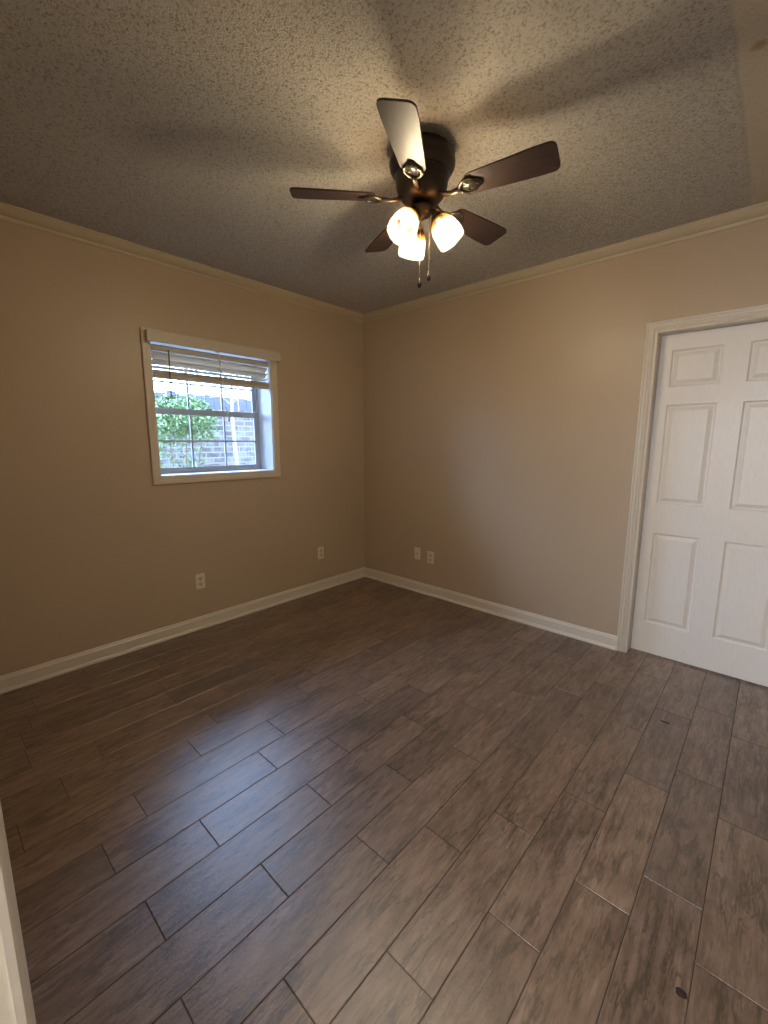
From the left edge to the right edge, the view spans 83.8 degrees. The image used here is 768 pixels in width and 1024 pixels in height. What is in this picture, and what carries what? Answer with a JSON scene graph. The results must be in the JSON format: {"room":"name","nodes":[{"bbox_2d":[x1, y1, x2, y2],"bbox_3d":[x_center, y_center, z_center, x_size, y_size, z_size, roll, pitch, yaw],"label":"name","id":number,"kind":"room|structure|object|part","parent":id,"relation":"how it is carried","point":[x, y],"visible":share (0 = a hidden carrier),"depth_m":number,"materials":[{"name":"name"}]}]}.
{"room":"empty bedroom","nodes":[
{"label":"empty bedroom","id":0,"kind":"room"},
{"bbox_2d":[0,219,364,675],"bbox_3d":[-1.324,-0.432,3.273,0.220,2.586,3.328,8,12,42],"label":"wall","id":1,"kind":"structure","parent":0,"point":[94,553],"depth_m":2.75,"materials":[{"name":"beige paint"}]},
{"bbox_2d":[0,202,362,322],"bbox_3d":[-1.217,-1.663,2.977,0.063,0.061,3.088,8,12,42],"label":"crown molding","id":2,"kind":"structure","parent":1,"relation":"attached to","point":[17,215],"depth_m":2.71,"materials":[{"name":"beige paint"}]},
{"bbox_2d":[0,567,364,693],"bbox_3d":[-1.235,0.810,3.391,0.026,0.095,3.088,8,12,42],"label":"baseboard","id":3,"kind":"structure","parent":1,"relation":"attached to","point":[37,673],"depth_m":2.99,"materials":[{"name":"white paint"}]},
{"bbox_2d":[195,573,204,589],"bbox_3d":[-1.373,0.518,3.203,0.008,0.115,0.070,8,12,42],"label":"wall outlet","id":4,"kind":"object","parent":1,"relation":"attached to","point":[199,578],"visible":1,"depth_m":3.20,"materials":[{"name":"beige plastic"}]},
{"bbox_2d":[139,327,280,484],"bbox_3d":[-1.294,-0.750,3.240,0.236,1.009,1.006,8,12,42],"label":"window","id":5,"kind":"structure","parent":1,"relation":"in","point":[265,416],"depth_m":3.35,"materials":[{"name":"paint"}]},
{"bbox_2d":[153,372,251,410],"bbox_3d":[-1.375,-0.967,3.280,0.012,0.379,0.797,8,12,42],"label":"grille","id":6,"kind":"object","parent":5,"relation":"attached to","point":[187,390],"depth_m":3.20,"materials":[{"name":"white plastic"}]},
{"bbox_3d":[-1.375,-0.967,3.280,0.014,0.439,0.849,8,12,42],"label":"sash","id":7,"kind":"part","parent":5,"relation":"part of","materials":[{"name":"white plastic"}]},
{"bbox_2d":[158,415,254,466],"bbox_3d":[-1.363,-0.552,3.336,0.012,0.384,0.797,8,12,42],"label":"grille","id":8,"kind":"object","parent":5,"relation":"attached to","point":[240,416],"depth_m":3.41,"materials":[{"name":"white plastic"}]},
{"bbox_3d":[-1.363,-0.558,3.335,0.018,0.456,0.849,8,12,42],"label":"sash","id":9,"kind":"part","parent":5,"relation":"part of","materials":[{"name":"glass"}]},
{"bbox_3d":[-1.367,-0.761,3.306,0.038,0.892,0.887,8,12,42],"label":"frame","id":10,"kind":"part","parent":5,"relation":"part of","materials":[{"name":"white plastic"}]},
{"bbox_2d":[145,329,280,420],"bbox_3d":[-1.210,-0.951,3.151,0.129,0.552,0.992,8,12,42],"label":"window blind","id":11,"kind":"object","parent":5,"relation":"attached to","point":[163,359],"visible":0.92,"depth_m":3.07,"materials":[{"name":"white plastic"}]},
{"bbox_3d":[-1.247,-0.959,3.164,0.052,0.025,0.869,8,12,42],"label":"rail","id":12,"kind":"part","parent":11,"relation":"part of","materials":[{"name":"white plastic"}]},
{"bbox_3d":[-1.183,-0.928,3.181,0.061,0.466,0.010,-7,12,-39],"label":"lift cord","id":13,"kind":"part","parent":11,"relation":"part of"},
{"bbox_2d":[318,546,323,558],"bbox_3d":[-0.596,0.387,4.046,0.008,0.115,0.070,8,12,42],"label":"wall outlet","id":14,"kind":"object","parent":1,"relation":"attached to","point":[320,549],"visible":1,"depth_m":4.04,"materials":[{"name":"beige plastic"}]},
{"bbox_2d":[0,577,767,1023],"bbox_3d":[-0.126,1.214,1.399,4.400,0.060,6.600,8,12,42],"label":"floor","id":15,"kind":"structure","parent":0,"point":[364,800],"depth_m":1.56,"materials":[{"name":"tile"}]},
{"bbox_2d":[675,987,686,998],"bbox_3d":[0.762,1.232,1.097,0.027,0.005,0.022,8,12,42],"label":"scrap","id":16,"kind":"object","parent":15,"relation":"on","point":[679,991],"visible":1,"depth_m":1.09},
{"bbox_2d":[0,0,767,313],"bbox_3d":[0.061,-1.566,1.829,3.940,0.120,3.348,8,12,42],"label":"ceiling","id":17,"kind":"structure","parent":0,"point":[185,129],"depth_m":1.60,"materials":[{"name":"white paint"}]},
{"bbox_2d":[289,97,560,287],"bbox_3d":[0.184,-1.226,1.815,1.047,0.546,1.036,8,12,42],"label":"ceiling fan","id":18,"kind":"object","parent":17,"relation":"hanging from","point":[421,164],"visible":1,"depth_m":1.70,"materials":[{"name":"brown wood"}]},
{"bbox_3d":[-0.209,-1.307,1.765,0.346,0.036,0.126,-1,9,-5],"label":"fan blade","id":19,"kind":"part","parent":18,"relation":"part of","materials":[{"name":"brown wood"}]},
{"bbox_3d":[0.016,-1.366,2.130,0.126,0.036,0.346,-4,10,-22],"label":"fan blade","id":20,"kind":"part","parent":18,"relation":"part of","materials":[{"name":"brown wood"}]},
{"bbox_3d":[0.072,-1.254,1.441,0.126,0.036,0.346,2,9,13],"label":"fan blade","id":21,"kind":"part","parent":18,"relation":"part of","materials":[{"name":"brown wood"}]},
{"bbox_3d":[0.094,-1.187,1.749,0.042,0.074,0.042,9,-23,44],"label":"light bulb","id":22,"kind":"part","parent":18,"relation":"part of","materials":[{"name":"white glass"}]},
{"bbox_3d":[0.089,-1.176,1.745,0.117,0.114,0.117,9,-23,44],"label":"lamp shade","id":23,"kind":"part","parent":18,"relation":"part of","materials":[{"name":"white glass"}]},
{"bbox_3d":[0.113,-1.234,1.761,0.054,0.062,0.057,8,12,42],"label":"lamp arm","id":24,"kind":"part","parent":18,"relation":"part of","materials":[{"name":"brown metal"}]},
{"bbox_3d":[0.133,-1.211,1.899,0.042,0.074,0.042,-3,46,-16],"label":"light bulb","id":25,"kind":"part","parent":18,"relation":"part of","materials":[{"name":"white glass"}]},
{"bbox_3d":[0.131,-1.202,1.907,0.117,0.114,0.117,-2,46,-16],"label":"lamp shade","id":26,"kind":"part","parent":18,"relation":"part of","materials":[{"name":"white glass"}]},
{"bbox_3d":[0.189,-1.137,1.796,0.002,0.247,0.002,8,12,42],"label":"pull chain","id":27,"kind":"part","parent":18,"relation":"part of","materials":[{"name":"gold metal"}]},
{"bbox_3d":[0.220,-1.238,1.792,0.057,0.062,0.052,8,12,42],"label":"lamp arm","id":28,"kind":"part","parent":18,"relation":"part of","materials":[{"name":"brown metal"}]},
{"bbox_3d":[0.252,-1.183,1.790,0.117,0.114,0.117,-35,-1,17],"label":"lamp shade","id":29,"kind":"part","parent":18,"relation":"part of","materials":[{"name":"white glass"}]},
{"bbox_3d":[0.245,-1.193,1.791,0.042,0.074,0.042,-35,-1,17],"label":"light bulb","id":30,"kind":"part","parent":18,"relation":"part of","materials":[{"name":"white glass"}]},
{"bbox_3d":[0.437,-1.349,2.031,0.346,0.036,0.126,-8,12,-40],"label":"fan blade","id":31,"kind":"part","parent":18,"relation":"part of","materials":[{"name":"brown wood"}]},
{"bbox_3d":[0.472,-1.280,1.605,0.346,0.036,0.126,6,11,31],"label":"fan blade","id":32,"kind":"part","parent":18,"relation":"part of","materials":[{"name":"brown wood"}]},
{"bbox_2d":[363,219,767,635],"bbox_3d":[1.213,-0.406,3.136,3.720,2.586,0.120,8,12,42],"label":"wall","id":33,"kind":"structure","parent":0,"point":[500,424],"depth_m":3.17,"materials":[{"name":"beige paint"}]},
{"bbox_2d":[414,547,419,559],"bbox_3d":[0.308,0.389,4.006,0.068,0.112,0.015,8,12,42],"label":"cable wall plate","id":34,"kind":"object","parent":33,"relation":"attached to","point":[416,550],"visible":1,"depth_m":4.01,"materials":[{"name":"beige plastic"}]},
{"bbox_2d":[427,551,433,563],"bbox_3d":[0.423,0.416,3.908,0.072,0.112,0.008,8,12,42],"label":"wall outlet","id":35,"kind":"object","parent":33,"relation":"attached to","point":[430,555],"visible":1,"depth_m":3.90,"materials":[{"name":"beige plastic"}]},
{"bbox_2d":[365,567,616,650],"bbox_3d":[0.682,0.761,3.713,2.424,0.095,0.026,8,12,42],"label":"baseboard","id":36,"kind":"structure","parent":33,"relation":"attached to","point":[595,637],"depth_m":3.46,"materials":[{"name":"white paint"}]},
{"bbox_2d":[363,201,767,322],"bbox_3d":[1.109,-1.648,2.907,3.600,0.061,0.063,8,12,42],"label":"crown molding","id":37,"kind":"structure","parent":33,"relation":"attached to","point":[757,212],"depth_m":2.69,"materials":[{"name":"beige paint"}]},
{"bbox_2d":[616,304,767,686],"bbox_3d":[1.953,-0.057,2.497,0.891,2.104,0.140,8,12,42],"label":"door","id":38,"kind":"structure","parent":33,"relation":"in","point":[694,592],"depth_m":2.56,"materials":[{"name":"white paint"}]},
{"bbox_3d":[-0.990,-0.035,0.833,3.600,2.586,0.120,8,12,42],"label":"wall","id":39,"kind":"structure","parent":0,"visible":0},
{"bbox_2d":[0,801,35,1023],"bbox_3d":[-0.159,0.312,0.137,1.009,2.126,0.140,8,12,42],"label":"door frame","id":40,"kind":"structure","parent":39,"relation":"attached to","point":[16,1001],"depth_m":0.52,"materials":[{"name":"white paint"}]},
{"label":"outside","id":41,"kind":"structure","parent":0,"visible":0},
{"bbox_3d":[-4.796,-0.110,10.008,13.770,0.180,22.000,8,12,42],"label":"ground","id":42,"kind":"structure","parent":41,"visible":0},
{"bbox_2d":[155,394,220,467],"bbox_3d":[-2.423,-0.388,5.045,0.718,1.971,1.035,8,12,42],"label":"leafy shrub","id":43,"kind":"object","parent":42,"relation":"on","point":[168,425],"visible":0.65,"depth_m":4.92,"materials":[{"name":"green plant"}]},
{"bbox_3d":[-2.400,-0.209,5.092,0.048,1.602,0.618,8,12,42],"label":"stem","id":44,"kind":"part","parent":43,"relation":"part of","materials":[{"name":"plant"}]},
{"bbox_2d":[154,390,251,411],"bbox_3d":[-2.124,-0.928,7.740,0.076,2.170,7.675,8,12,42],"label":"wooden fence","id":45,"kind":"object","parent":42,"relation":"on","point":[214,402],"visible":0.07,"depth_m":6.92,"materials":[{"name":"grey wood"}]},
{"bbox_2d":[159,408,254,467],"bbox_3d":[-2.161,-0.630,6.811,0.260,1.880,11.000,8,12,42],"label":"brick wall","id":46,"kind":"structure","parent":42,"relation":"on","point":[244,427],"depth_m":6.33,"materials":[{"name":"grey brick"}]},
{"bbox_2d":[183,369,250,464],"bbox_3d":[-2.176,-1.061,5.970,0.995,3.001,1.955,8,12,42],"label":"slender tree","id":47,"kind":"object","parent":42,"relation":"on","point":[231,392],"visible":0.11,"depth_m":5.98,"materials":[{"name":"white plant"}]}
]}

